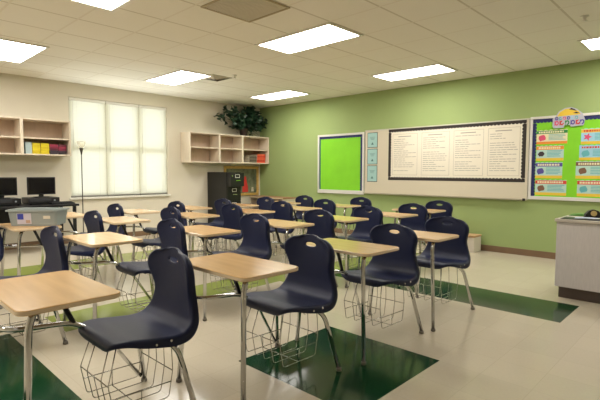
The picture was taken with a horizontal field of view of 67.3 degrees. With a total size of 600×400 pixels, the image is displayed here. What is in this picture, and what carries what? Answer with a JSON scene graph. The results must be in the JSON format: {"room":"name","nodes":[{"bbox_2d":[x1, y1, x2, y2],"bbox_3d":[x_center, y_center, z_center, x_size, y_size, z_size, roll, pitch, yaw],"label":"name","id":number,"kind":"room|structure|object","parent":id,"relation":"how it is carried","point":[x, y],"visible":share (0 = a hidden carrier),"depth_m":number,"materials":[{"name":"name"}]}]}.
{"room":"classroom","nodes":[
{"label":"classroom","id":0,"kind":"room"},
{"bbox_2d":[0,73,259,243],"bbox_3d":[-4.867,-0.607,7.272,0.200,2.836,10.981,4,5,44],"label":"wall","id":1,"kind":"structure","parent":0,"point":[20,96],"depth_m":8.44,"materials":[{"name":"beige paint"}]},
{"bbox_2d":[0,116,70,156],"bbox_3d":[-4.643,-1.005,7.081,0.350,0.585,1.850,4,5,44],"label":"wall shelf","id":2,"kind":"object","parent":1,"relation":"attached to","point":[14,131],"visible":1,"depth_m":7.42,"materials":[{"name":"brown wood"}]},
{"bbox_2d":[24,142,31,153],"bbox_3d":[-4.452,-0.845,7.337,0.240,0.190,0.090,4,5,44],"label":"binder","id":3,"kind":"object","parent":2,"relation":"on","point":[27,145],"visible":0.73,"depth_m":7.25,"materials":[{"name":"grey plastic"}]},
{"bbox_2d":[5,231,157,249],"bbox_3d":[-4.795,0.764,7.284,0.012,0.098,10.981,4,5,44],"label":"baseboard","id":4,"kind":"structure","parent":1,"relation":"attached to","point":[137,233],"depth_m":7.65,"materials":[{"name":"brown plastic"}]},
{"bbox_2d":[68,97,106,196],"bbox_3d":[-3.852,-0.942,8.204,0.065,1.767,0.642,4,5,44],"label":"window blind","id":5,"kind":"object","parent":1,"relation":"attached to","point":[86,116],"visible":0.94,"depth_m":8.20,"materials":[{"name":"white fabric"}]},
{"bbox_2d":[68,100,170,199],"bbox_3d":[-3.426,-0.952,8.663,0.175,1.810,1.970,4,5,44],"label":"window","id":6,"kind":"structure","parent":1,"relation":"attached to","point":[151,195],"depth_m":8.53,"materials":[{"name":"white paint"}]},
{"bbox_2d":[105,101,139,195],"bbox_3d":[-3.401,-0.970,8.673,0.065,1.767,0.640,4,5,44],"label":"window blind","id":7,"kind":"object","parent":1,"relation":"attached to","point":[122,133],"visible":1,"depth_m":8.66,"materials":[{"name":"white fabric"}]},
{"bbox_2d":[138,105,166,194],"bbox_3d":[-2.967,-0.997,9.124,0.065,1.767,0.592,4,5,44],"label":"window blind","id":8,"kind":"object","parent":1,"relation":"attached to","point":[152,120],"visible":1,"depth_m":9.12,"materials":[{"name":"white fabric"}]},
{"bbox_2d":[180,131,268,163],"bbox_3d":[-1.636,-1.150,10.208,0.350,0.635,2.201,4,5,44],"label":"wall shelf","id":9,"kind":"object","parent":1,"relation":"attached to","point":[196,147],"visible":1,"depth_m":10.03,"materials":[{"name":"brown wood"}]},
{"bbox_2d":[214,105,267,137],"bbox_3d":[-1.286,-1.806,10.311,0.591,0.740,1.556,4,5,44],"label":"ivy","id":10,"kind":"object","parent":9,"relation":"on","point":[248,120],"visible":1,"depth_m":10.33,"materials":[{"name":"green plant"}]},
{"bbox_2d":[239,128,247,135],"bbox_3d":[-1.306,-1.571,10.456,0.220,0.175,0.220,4,5,44],"label":"pot","id":11,"kind":"object","parent":9,"relation":"on","point":[244,132],"depth_m":10.38,"materials":[{"name":"black"}]},
{"bbox_2d":[224,166,258,195],"bbox_3d":[-1.388,-0.453,10.739,0.035,0.700,1.040,4,5,44],"label":"framed picture","id":12,"kind":"object","parent":1,"relation":"attached to","point":[251,173],"visible":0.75,"depth_m":10.90,"materials":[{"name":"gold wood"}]},
{"bbox_2d":[0,228,599,399],"bbox_3d":[-0.594,1.071,3.330,11.764,0.001,11.081,4,5,44],"label":"floor","id":13,"kind":"structure","parent":0,"point":[521,340],"depth_m":3.34,"materials":[{"name":"beige tile"}]},
{"bbox_2d":[0,232,3,308],"bbox_3d":[-3.251,0.589,4.095,0.669,0.851,0.879,4,5,44],"label":"student desk","id":14,"kind":"object","parent":13,"relation":"on","point":[1,239],"visible":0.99,"depth_m":4.24,"materials":[{"name":"blue plastic"}]},
{"bbox_2d":[0,226,68,344],"bbox_3d":[-2.201,0.645,3.241,0.669,0.851,0.879,4,5,44],"label":"student desk","id":15,"kind":"object","parent":13,"relation":"on","point":[56,259],"visible":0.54,"depth_m":3.50,"materials":[{"name":"blue plastic"}]},
{"bbox_2d":[0,312,48,339],"bbox_3d":[-2.110,0.798,3.348,0.345,0.340,0.345,4,5,44],"label":"basket","id":16,"kind":"object","parent":15,"relation":"on","point":[22,324],"depth_m":3.35,"materials":[{"name":"silver metal"}]},
{"bbox_2d":[0,203,78,245],"bbox_3d":[-4.510,0.458,6.970,0.740,0.750,1.850,4,5,44],"label":"table","id":17,"kind":"object","parent":13,"relation":"on","point":[4,216],"visible":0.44,"depth_m":7.17,"materials":[{"name":"black metal"}]},
{"bbox_2d":[0,198,20,205],"bbox_3d":[-4.602,0.030,6.943,0.386,0.105,0.450,4,5,44],"label":"desktop computer","id":18,"kind":"object","parent":17,"relation":"on","point":[12,201],"visible":0.99,"depth_m":6.87,"materials":[{"name":"black plastic"}]},
{"bbox_2d":[0,177,16,198],"bbox_3d":[-4.575,-0.184,6.904,0.140,0.325,0.410,4,5,44],"label":"computer monitor","id":19,"kind":"object","parent":18,"relation":"on","point":[8,185],"visible":1,"depth_m":6.94,"materials":[{"name":"black plastic"}]},
{"bbox_2d":[22,196,59,204],"bbox_3d":[-4.221,0.007,7.339,0.386,0.105,0.450,4,5,44],"label":"desktop computer","id":20,"kind":"object","parent":17,"relation":"on","point":[26,200],"visible":0.9,"depth_m":7.20,"materials":[{"name":"black plastic"}]},
{"bbox_2d":[27,177,55,197],"bbox_3d":[-4.194,-0.208,7.300,0.140,0.325,0.410,4,5,44],"label":"computer monitor","id":21,"kind":"object","parent":20,"relation":"on","point":[40,186],"visible":0.97,"depth_m":7.27,"materials":[{"name":"black plastic"}]},
{"bbox_2d":[49,201,74,203],"bbox_3d":[-3.870,0.043,7.336,0.160,0.034,0.340,4,5,44],"label":"keyboard","id":22,"kind":"object","parent":17,"relation":"on","point":[58,202],"visible":1,"depth_m":7.31,"materials":[{"name":"black plastic"}]},
{"bbox_2d":[0,210,104,283],"bbox_3d":[-2.530,0.557,4.657,0.669,0.851,0.879,4,5,44],"label":"student desk","id":23,"kind":"object","parent":13,"relation":"on","point":[93,225],"visible":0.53,"depth_m":4.67,"materials":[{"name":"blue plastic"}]},
{"bbox_2d":[5,207,69,225],"bbox_3d":[-2.603,0.165,4.493,0.488,0.156,0.311,0,4,-6],"label":"storage tote","id":24,"kind":"object","parent":23,"relation":"on","point":[47,216],"visible":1,"depth_m":4.37,"materials":[{"name":"grey plastic"}]},
{"bbox_2d":[76,256,91,277],"bbox_3d":[-2.439,0.709,4.763,0.345,0.340,0.345,4,5,44],"label":"basket","id":25,"kind":"object","parent":23,"relation":"on","point":[79,256],"depth_m":4.88,"materials":[{"name":"silver metal"}]},
{"bbox_2d":[77,148,83,245],"bbox_3d":[-3.703,-0.102,7.674,0.260,1.785,0.260,4,5,44],"label":"floor lamp","id":26,"kind":"object","parent":13,"relation":"on","point":[81,149],"visible":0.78,"depth_m":7.66,"materials":[{"name":"black metal"}]},
{"bbox_2d":[41,203,125,268],"bbox_3d":[-2.732,0.488,5.743,0.669,0.851,0.879,4,5,44],"label":"student desk","id":27,"kind":"object","parent":13,"relation":"on","point":[112,211],"visible":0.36,"depth_m":5.87,"materials":[{"name":"blue plastic"}]},
{"bbox_2d":[79,244,114,264],"bbox_3d":[-2.642,0.641,5.850,0.345,0.340,0.345,4,5,44],"label":"basket","id":28,"kind":"object","parent":27,"relation":"on","point":[79,244],"depth_m":5.91,"materials":[{"name":"silver metal"}]},
{"bbox_2d":[0,247,198,399],"bbox_3d":[-1.000,0.710,2.256,0.669,0.851,0.879,4,5,44],"label":"student desk","id":29,"kind":"object","parent":13,"relation":"on","point":[170,319],"visible":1,"depth_m":2.30,"materials":[{"name":"blue plastic"}]},
{"bbox_2d":[80,342,172,399],"bbox_3d":[-0.909,0.863,2.363,0.345,0.340,0.345,4,5,44],"label":"basket","id":30,"kind":"object","parent":29,"relation":"on","point":[97,344],"depth_m":2.36,"materials":[{"name":"silver metal"}]},
{"bbox_2d":[63,218,187,344],"bbox_3d":[-1.442,0.612,3.814,0.669,0.851,0.879,4,5,44],"label":"student desk","id":31,"kind":"object","parent":13,"relation":"on","point":[169,236],"visible":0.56,"depth_m":3.80,"materials":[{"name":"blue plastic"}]},
{"bbox_2d":[117,274,152,311],"bbox_3d":[-1.351,0.765,3.921,0.345,0.340,0.345,4,5,44],"label":"basket","id":32,"kind":"object","parent":31,"relation":"on","point":[133,275],"depth_m":3.86,"materials":[{"name":"silver metal"}]},
{"bbox_2d":[92,207,181,289],"bbox_3d":[-1.841,0.524,5.207,0.669,0.851,0.879,4,5,44],"label":"student desk","id":33,"kind":"object","parent":13,"relation":"on","point":[165,213],"visible":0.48,"depth_m":5.13,"materials":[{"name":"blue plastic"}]},
{"bbox_2d":[131,246,157,273],"bbox_3d":[-1.750,0.677,5.314,0.345,0.340,0.345,4,5,44],"label":"basket","id":34,"kind":"object","parent":33,"relation":"on","point":[142,247],"depth_m":5.26,"materials":[{"name":"silver metal"}]},
{"bbox_2d":[112,201,186,261],"bbox_3d":[-2.072,0.456,6.300,0.669,0.851,0.879,4,5,44],"label":"student desk","id":35,"kind":"object","parent":13,"relation":"on","point":[181,208],"visible":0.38,"depth_m":6.26,"materials":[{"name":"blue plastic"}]},
{"bbox_2d":[177,198,233,257],"bbox_3d":[-1.505,0.417,6.947,0.669,0.851,0.879,4,5,44],"label":"student desk","id":36,"kind":"object","parent":13,"relation":"on","point":[218,221],"visible":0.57,"depth_m":7.07,"materials":[{"name":"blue plastic"}]},
{"bbox_2d":[194,236,224,248],"bbox_3d":[-1.414,0.570,7.054,0.345,0.340,0.345,4,5,44],"label":"basket","id":37,"kind":"object","parent":36,"relation":"on","point":[212,246],"depth_m":7.01,"materials":[{"name":"silver metal"}]},
{"bbox_2d":[172,203,242,269],"bbox_3d":[-1.192,0.489,5.803,0.669,0.851,0.879,4,5,44],"label":"student desk","id":38,"kind":"object","parent":13,"relation":"on","point":[231,217],"visible":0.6,"depth_m":5.93,"materials":[{"name":"blue plastic"}]},
{"bbox_2d":[197,238,234,254],"bbox_3d":[-1.101,0.642,5.910,0.345,0.340,0.345,4,5,44],"label":"basket","id":39,"kind":"object","parent":38,"relation":"on","point":[204,238],"depth_m":5.93,"materials":[{"name":"silver metal"}]},
{"bbox_2d":[172,213,271,320],"bbox_3d":[-0.742,0.581,4.354,0.669,0.851,0.879,4,5,44],"label":"student desk","id":40,"kind":"object","parent":13,"relation":"on","point":[256,242],"visible":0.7,"depth_m":4.50,"materials":[{"name":"blue plastic"}]},
{"bbox_2d":[210,275,257,292],"bbox_3d":[-0.651,0.733,4.461,0.345,0.340,0.345,4,5,44],"label":"basket","id":41,"kind":"object","parent":40,"relation":"on","point":[223,279],"depth_m":4.44,"materials":[{"name":"silver metal"}]},
{"bbox_2d":[207,172,243,222],"bbox_3d":[-1.622,0.023,9.913,0.856,1.270,0.385,4,5,44],"label":"filing cabinet","id":42,"kind":"object","parent":13,"relation":"on","point":[227,185],"visible":0.56,"depth_m":9.73,"materials":[{"name":"black metal"}]},
{"bbox_2d":[215,197,276,248],"bbox_3d":[-0.866,0.384,7.524,0.669,0.851,0.879,4,5,44],"label":"student desk","id":43,"kind":"object","parent":13,"relation":"on","point":[262,204],"visible":0.34,"depth_m":7.76,"materials":[{"name":"blue plastic"}]},
{"bbox_2d":[176,234,341,399],"bbox_3d":[-0.215,0.678,2.805,0.669,0.851,0.879,4,5,44],"label":"student desk","id":44,"kind":"object","parent":13,"relation":"on","point":[309,286],"visible":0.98,"depth_m":2.87,"materials":[{"name":"blue plastic"}]},
{"bbox_2d":[246,308,317,366],"bbox_3d":[-0.124,0.831,2.912,0.345,0.340,0.345,4,5,44],"label":"basket","id":45,"kind":"object","parent":44,"relation":"on","point":[271,311],"depth_m":2.85,"materials":[{"name":"silver metal"}]},
{"bbox_2d":[224,201,293,255],"bbox_3d":[-0.542,0.455,6.391,0.669,0.851,0.879,4,5,44],"label":"student desk","id":46,"kind":"object","parent":13,"relation":"on","point":[279,212],"visible":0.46,"depth_m":6.56,"materials":[{"name":"blue plastic"}]},
{"bbox_2d":[272,236,284,255],"bbox_3d":[-0.452,0.608,6.498,0.345,0.340,0.345,4,5,44],"label":"basket","id":47,"kind":"object","parent":46,"relation":"on","point":[273,236],"depth_m":6.45,"materials":[{"name":"silver metal"}]},
{"bbox_2d":[249,195,295,215],"bbox_3d":[-0.644,0.272,10.543,1.144,0.700,0.434,4,5,44],"label":"bookcase","id":48,"kind":"object","parent":13,"relation":"on","point":[253,199],"visible":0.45,"depth_m":10.59,"materials":[{"name":"brown laminate"}]},
{"bbox_2d":[247,209,337,289],"bbox_3d":[-0.057,0.547,4.922,0.669,0.851,0.879,4,5,44],"label":"student desk","id":49,"kind":"object","parent":13,"relation":"on","point":[321,226],"visible":0.43,"depth_m":5.08,"materials":[{"name":"blue plastic"}]},
{"bbox_2d":[275,195,313,242],"bbox_3d":[-0.191,0.352,8.068,0.669,0.851,0.879,4,5,44],"label":"student desk","id":50,"kind":"object","parent":13,"relation":"on","point":[309,202],"visible":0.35,"depth_m":8.32,"materials":[{"name":"blue plastic"}]},
{"bbox_2d":[273,199,336,255],"bbox_3d":[0.122,0.422,6.952,0.669,0.851,0.879,4,5,44],"label":"student desk","id":51,"kind":"object","parent":13,"relation":"on","point":[330,207],"visible":0.28,"depth_m":7.07,"materials":[{"name":"blue plastic"}]},
{"bbox_2d":[327,197,371,235],"bbox_3d":[0.775,0.389,7.516,0.669,0.851,0.879,4,5,44],"label":"student desk","id":52,"kind":"object","parent":13,"relation":"on","point":[354,203],"visible":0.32,"depth_m":7.68,"materials":[{"name":"blue plastic"}]},
{"bbox_2d":[318,206,382,287],"bbox_3d":[0.590,0.515,5.479,0.669,0.851,0.879,4,5,44],"label":"student desk","id":53,"kind":"object","parent":13,"relation":"on","point":[365,221],"visible":0.68,"depth_m":5.69,"materials":[{"name":"blue plastic"}]},
{"bbox_2d":[335,253,369,269],"bbox_3d":[0.681,0.668,5.586,0.345,0.340,0.345,4,5,44],"label":"basket","id":54,"kind":"object","parent":53,"relation":"on","point":[341,253],"depth_m":5.59,"materials":[{"name":"silver metal"}]},
{"bbox_2d":[295,223,423,364],"bbox_3d":[0.499,0.638,3.483,0.669,0.851,0.879,4,5,44],"label":"student desk","id":55,"kind":"object","parent":13,"relation":"on","point":[394,259],"visible":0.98,"depth_m":3.57,"materials":[{"name":"blue plastic"}]},
{"bbox_2d":[344,282,403,328],"bbox_3d":[0.590,0.791,3.590,0.345,0.340,0.345,4,5,44],"label":"basket","id":56,"kind":"object","parent":55,"relation":"on","point":[374,284],"depth_m":3.57,"materials":[{"name":"silver metal"}]},
{"bbox_2d":[357,203,427,269],"bbox_3d":[1.290,0.485,5.991,0.669,0.851,0.879,4,5,44],"label":"student desk","id":57,"kind":"object","parent":13,"relation":"on","point":[415,219],"visible":0.42,"depth_m":6.20,"materials":[{"name":"blue plastic"}]},
{"bbox_2d":[368,216,474,331],"bbox_3d":[1.148,0.601,4.114,0.669,0.851,0.879,4,5,44],"label":"student desk","id":58,"kind":"object","parent":13,"relation":"on","point":[447,246],"visible":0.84,"depth_m":4.25,"materials":[{"name":"blue plastic"}]},
{"bbox_2d":[407,269,457,303],"bbox_3d":[1.239,0.754,4.221,0.345,0.340,0.345,4,5,44],"label":"basket","id":59,"kind":"object","parent":58,"relation":"on","point":[423,284],"depth_m":4.22,"materials":[{"name":"silver metal"}]},
{"bbox_2d":[392,200,452,252],"bbox_3d":[1.853,0.447,6.641,0.669,0.851,0.879,4,5,44],"label":"student desk","id":60,"kind":"object","parent":13,"relation":"on","point":[446,209],"visible":0.27,"depth_m":6.86,"materials":[{"name":"blue plastic"}]},
{"bbox_2d":[467,233,481,252],"bbox_3d":[2.654,0.688,7.473,0.594,0.270,0.292,4,5,44],"label":"carton","id":61,"kind":"object","parent":13,"relation":"on","point":[474,240],"visible":0.42,"depth_m":7.22,"materials":[{"name":"beige"}]},
{"bbox_2d":[554,215,599,303],"bbox_3d":[3.435,0.614,4.304,1.630,0.815,0.785,4,5,44],"label":"desk","id":62,"kind":"object","parent":13,"relation":"on","point":[577,259],"visible":0.8,"depth_m":4.46,"materials":[{"name":"grey laminate"}]},
{"bbox_2d":[569,213,583,215],"bbox_3d":[3.084,0.158,4.848,0.310,0.025,0.210,3,5,38],"label":"workbook","id":63,"kind":"object","parent":62,"relation":"on","point":[574,214],"visible":0.43,"depth_m":4.83,"materials":[{"name":"green paper"}]},
{"bbox_2d":[560,216,599,220],"bbox_3d":[2.918,0.192,4.441,0.580,0.007,0.240,3,5,40],"label":"desk pad","id":64,"kind":"object","parent":62,"relation":"on","point":[566,217],"visible":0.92,"depth_m":4.50,"materials":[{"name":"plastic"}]},
{"bbox_2d":[584,209,599,217],"bbox_3d":[3.000,0.141,4.601,0.170,0.090,0.068,1,4,15],"label":"tape dispenser","id":65,"kind":"object","parent":62,"relation":"on","point":[592,213],"visible":0.96,"depth_m":4.58,"materials":[{"name":"black plastic"}]},
{"bbox_2d":[0,0,599,107],"bbox_3d":[-0.586,-1.800,3.152,11.764,0.080,11.081,4,5,44],"label":"ceiling","id":66,"kind":"structure","parent":0,"point":[136,42],"depth_m":5.49,"materials":[{"name":"tile"}]},
{"bbox_2d":[0,38,49,63],"bbox_3d":[-3.787,-1.930,5.862,1.200,0.013,0.600,4,5,44],"label":"recessed light","id":67,"kind":"object","parent":66,"relation":"in","point":[10,50],"visible":1,"depth_m":5.80,"materials":[{"name":"white paint"}]},
{"bbox_2d":[68,0,132,11],"bbox_3d":[-1.594,-1.792,3.747,1.200,0.013,0.600,4,5,44],"label":"recessed light","id":68,"kind":"object","parent":66,"relation":"in","point":[109,5],"visible":1,"depth_m":4.17,"materials":[{"name":"white paint"}]},
{"bbox_2d":[76,0,126,9],"bbox_3d":[-1.594,-1.794,3.747,1.130,0.006,0.540,4,5,44],"label":"diffuser","id":69,"kind":"object","parent":68,"relation":"attached to","point":[102,4],"depth_m":4.17,"materials":[{"name":"white plastic"}]},
{"bbox_2d":[143,69,210,85],"bbox_3d":[-2.038,-2.027,7.507,1.200,0.013,0.600,4,5,44],"label":"recessed light","id":70,"kind":"object","parent":66,"relation":"in","point":[178,77],"visible":0.97,"depth_m":7.44,"materials":[{"name":"white paint"}]},
{"bbox_2d":[200,74,230,81],"bbox_3d":[-1.408,-2.014,7.485,0.400,0.034,0.400,4,5,44],"label":"ceiling vent","id":71,"kind":"object","parent":66,"relation":"in","point":[213,77],"visible":1,"depth_m":7.43,"materials":[{"name":"beige metal"}]},
{"bbox_2d":[200,0,289,22],"bbox_3d":[-0.515,-1.822,4.263,0.600,0.012,0.600,4,5,44],"label":"ceiling vent","id":72,"kind":"object","parent":66,"relation":"in","point":[249,11],"visible":1,"depth_m":4.29,"materials":[{"name":"beige metal"}]},
{"bbox_2d":[249,90,309,100],"bbox_3d":[-0.431,-2.126,9.178,1.200,0.013,0.600,4,5,44],"label":"recessed light","id":73,"kind":"object","parent":66,"relation":"in","point":[286,93],"visible":1,"depth_m":9.16,"materials":[{"name":"white paint"}]},
{"bbox_2d":[253,91,304,99],"bbox_3d":[-0.431,-2.128,9.177,1.130,0.006,0.540,4,5,44],"label":"diffuser","id":74,"kind":"object","parent":73,"relation":"attached to","point":[281,94],"depth_m":9.16,"materials":[{"name":"white plastic"}]},
{"bbox_2d":[254,22,363,54],"bbox_3d":[0.082,-1.884,5.316,1.200,0.013,0.600,4,5,44],"label":"recessed light","id":75,"kind":"object","parent":66,"relation":"in","point":[328,33],"visible":1,"depth_m":5.25,"materials":[{"name":"white paint"}]},
{"bbox_2d":[370,63,457,81],"bbox_3d":[1.769,-1.988,7.069,1.200,0.013,0.600,4,5,44],"label":"recessed light","id":76,"kind":"object","parent":66,"relation":"in","point":[433,69],"visible":1,"depth_m":7.01,"materials":[{"name":"white paint"}]},
{"bbox_2d":[580,15,588,21],"bbox_3d":[2.833,-1.804,4.487,0.080,0.053,0.080,4,5,44],"label":"sprinkler head","id":77,"kind":"object","parent":66,"relation":"attached to","point":[584,17],"visible":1,"depth_m":4.47},
{"bbox_2d":[577,36,599,50],"bbox_3d":[3.902,-1.860,5.108,1.200,0.013,0.600,4,5,44],"label":"recessed light","id":78,"kind":"object","parent":66,"relation":"in","point":[591,44],"visible":1,"depth_m":5.41,"materials":[{"name":"white paint"}]},
{"bbox_2d":[582,38,599,49],"bbox_3d":[3.902,-1.862,5.108,1.130,0.006,0.540,4,5,44],"label":"diffuser","id":79,"kind":"object","parent":78,"relation":"attached to","point":[589,43],"depth_m":5.41,"materials":[{"name":"white plastic"}]},
{"bbox_2d":[260,59,599,252],"bbox_3d":[3.256,-0.577,7.168,11.864,2.836,0.120,4,5,44],"label":"wall","id":80,"kind":"structure","parent":0,"point":[293,130],"depth_m":7.66,"materials":[{"name":"paint"}]},
{"bbox_2d":[318,132,364,194],"bbox_3d":[0.835,-0.753,9.380,1.224,1.240,0.032,4,5,44],"label":"bulletin board","id":81,"kind":"object","parent":80,"relation":"attached to","point":[340,156],"visible":1,"depth_m":9.35,"materials":[{"name":"green paper"}]},
{"bbox_2d":[305,228,555,258],"bbox_3d":[3.211,0.793,7.201,11.652,0.098,0.012,4,5,44],"label":"baseboard","id":82,"kind":"structure","parent":80,"relation":"attached to","point":[542,254],"depth_m":7.05,"materials":[{"name":"brown plastic"}]},
{"bbox_2d":[363,118,529,200],"bbox_3d":[2.360,-0.679,7.877,3.035,1.252,0.090,4,5,44],"label":"board","id":83,"kind":"object","parent":80,"relation":"attached to","point":[457,189],"visible":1,"depth_m":7.88,"materials":[{"name":"beige"}]},
{"bbox_2d":[367,165,376,181],"bbox_3d":[1.413,-0.517,8.837,0.236,0.320,0.004,4,5,44],"label":"card","id":84,"kind":"object","parent":83,"relation":"attached to","point":[371,169],"visible":1,"depth_m":8.84,"materials":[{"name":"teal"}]},
{"bbox_2d":[367,149,377,163],"bbox_3d":[1.415,-0.849,8.816,0.236,0.305,0.004,4,5,44],"label":"card","id":85,"kind":"object","parent":83,"relation":"attached to","point":[371,153],"visible":1,"depth_m":8.82,"materials":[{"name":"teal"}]},
{"bbox_2d":[367,132,377,147],"bbox_3d":[1.415,-1.169,8.796,0.236,0.295,0.004,4,5,44],"label":"card","id":86,"kind":"object","parent":83,"relation":"attached to","point":[372,137],"visible":1,"depth_m":8.79,"materials":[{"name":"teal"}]},
{"bbox_2d":[391,132,418,175],"bbox_3d":[1.932,-0.839,8.320,0.560,0.800,0.002,4,5,44],"label":"chart","id":87,"kind":"object","parent":83,"relation":"attached to","point":[405,146],"visible":1,"depth_m":8.31,"materials":[{"name":"beige paper"}]},
{"bbox_2d":[420,130,450,176],"bbox_3d":[2.369,-0.812,7.902,0.570,0.800,0.002,4,5,44],"label":"chart","id":88,"kind":"object","parent":83,"relation":"attached to","point":[435,149],"visible":1,"depth_m":7.89,"materials":[{"name":"beige paper"}]},
{"bbox_2d":[363,192,526,200],"bbox_3d":[2.354,-0.073,7.909,3.016,0.038,0.076,4,5,44],"label":"marker tray","id":89,"kind":"object","parent":83,"relation":"on","point":[434,194],"depth_m":7.63,"materials":[{"name":"beige metal"}]},
{"bbox_2d":[390,123,523,178],"bbox_3d":[2.562,-0.803,7.718,2.405,0.915,0.001,4,5,44],"label":"paper","id":90,"kind":"object","parent":83,"relation":"attached to","point":[511,124],"visible":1,"depth_m":7.68,"materials":[{"name":"beige paper"}]},
{"bbox_2d":[388,120,526,181],"bbox_3d":[2.562,-0.802,7.717,2.445,0.955,0.002,4,5,44],"label":"scalloped border","id":91,"kind":"object","parent":83,"relation":"attached to","point":[524,125],"visible":1,"depth_m":7.48,"materials":[{"name":"black paper"}]},
{"bbox_2d":[452,127,484,176],"bbox_3d":[2.794,-0.785,7.494,0.550,0.800,0.002,4,5,44],"label":"chart","id":92,"kind":"object","parent":83,"relation":"attached to","point":[468,145],"visible":1,"depth_m":7.49,"materials":[{"name":"beige paper"}]},
{"bbox_2d":[486,125,521,176],"bbox_3d":[3.205,-0.760,7.100,0.530,0.800,0.002,4,5,44],"label":"chart","id":93,"kind":"object","parent":83,"relation":"attached to","point":[504,143],"visible":1,"depth_m":7.09,"materials":[{"name":"beige paper"}]},
{"bbox_2d":[528,112,599,201],"bbox_3d":[3.924,-0.603,6.417,1.225,1.235,0.032,4,5,44],"label":"bulletin board","id":94,"kind":"object","parent":80,"relation":"attached to","point":[592,120],"visible":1,"depth_m":6.50,"materials":[{"name":"green paper"}]},
{"bbox_2d":[535,162,562,177],"bbox_3d":[3.676,-0.440,6.664,0.360,0.239,0.003,4,5,44],"label":"poster","id":95,"kind":"object","parent":94,"relation":"attached to","point":[542,170],"visible":1,"depth_m":6.66,"materials":[{"name":"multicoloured paper"}]},
{"bbox_2d":[537,168,543,174],"bbox_3d":[3.595,-0.429,6.742,0.100,0.096,0.001,4,5,44],"label":"picture","id":96,"kind":"object","parent":95,"relation":"on","point":[540,171],"depth_m":6.74,"materials":[{"name":"purple paper"}]},
{"bbox_2d":[536,145,563,160],"bbox_3d":[3.682,-0.692,6.643,0.365,0.223,0.003,4,5,44],"label":"poster","id":97,"kind":"object","parent":94,"relation":"attached to","point":[543,153],"visible":1,"depth_m":6.64,"materials":[{"name":"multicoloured paper"}]},
{"bbox_2d":[535,179,566,195],"bbox_3d":[3.698,-0.186,6.657,0.415,0.232,0.003,4,5,44],"label":"poster","id":98,"kind":"object","parent":94,"relation":"attached to","point":[542,187],"visible":1,"depth_m":6.65,"materials":[{"name":"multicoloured paper"}]},
{"bbox_2d":[537,185,543,190],"bbox_3d":[3.605,-0.175,6.747,0.100,0.096,0.001,4,5,44],"label":"picture","id":99,"kind":"object","parent":98,"relation":"on","point":[539,187],"depth_m":6.75,"materials":[{"name":"brown paper"}]},
{"bbox_2d":[536,129,567,143],"bbox_3d":[3.695,-0.928,6.616,0.410,0.209,0.003,4,5,44],"label":"poster","id":100,"kind":"object","parent":94,"relation":"attached to","point":[555,136],"visible":1,"depth_m":6.61,"materials":[{"name":"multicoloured paper"}]},
{"bbox_2d":[539,135,545,140],"bbox_3d":[3.603,-0.919,6.705,0.100,0.096,0.001,4,5,44],"label":"picture","id":101,"kind":"object","parent":100,"relation":"on","point":[541,137],"depth_m":6.70,"materials":[{"name":"red"}]},
{"bbox_2d":[552,107,584,127],"bbox_3d":[3.838,-1.180,6.438,0.410,0.285,0.004,4,5,44],"label":"cutout","id":102,"kind":"object","parent":94,"relation":"attached to","point":[571,116],"visible":1,"depth_m":6.43,"materials":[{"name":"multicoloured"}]},
{"bbox_2d":[575,161,599,178],"bbox_3d":[4.090,-0.419,6.266,0.450,0.249,0.003,4,5,44],"label":"poster","id":103,"kind":"object","parent":94,"relation":"attached to","point":[585,169],"visible":1,"depth_m":6.32,"materials":[{"name":"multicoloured paper"}]},
{"bbox_2d":[579,168,586,173],"bbox_3d":[3.989,-0.408,6.364,0.100,0.096,0.001,4,5,44],"label":"picture","id":104,"kind":"object","parent":103,"relation":"on","point":[581,170],"depth_m":6.36,"materials":[{"name":"brown paper"}]},
{"bbox_2d":[577,180,599,196],"bbox_3d":[4.097,-0.161,6.275,0.420,0.232,0.003,4,5,44],"label":"poster","id":105,"kind":"object","parent":94,"relation":"attached to","point":[587,188],"visible":1,"depth_m":6.32,"materials":[{"name":"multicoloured paper"}]},
{"bbox_2d":[579,186,586,192],"bbox_3d":[4.003,-0.150,6.366,0.100,0.096,0.001,4,5,44],"label":"picture","id":106,"kind":"object","parent":105,"relation":"on","point":[582,189],"depth_m":6.37,"materials":[{"name":"teal paper"}]},
{"bbox_2d":[579,145,599,159],"bbox_3d":[4.102,-0.660,6.241,0.410,0.213,0.003,4,5,44],"label":"poster","id":107,"kind":"object","parent":94,"relation":"attached to","point":[586,152],"visible":1,"depth_m":6.29,"materials":[{"name":"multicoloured paper"}]},
{"bbox_2d":[581,150,589,156],"bbox_3d":[4.010,-0.651,6.329,0.100,0.096,0.001,4,5,44],"label":"picture","id":108,"kind":"object","parent":107,"relation":"on","point":[584,153],"depth_m":6.33,"materials":[{"name":"teal paper"}]},
{"bbox_2d":[581,128,599,143],"bbox_3d":[4.114,-0.887,6.216,0.410,0.218,0.003,4,5,44],"label":"poster","id":109,"kind":"object","parent":94,"relation":"attached to","point":[588,136],"visible":1,"depth_m":6.28,"materials":[{"name":"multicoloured paper"}]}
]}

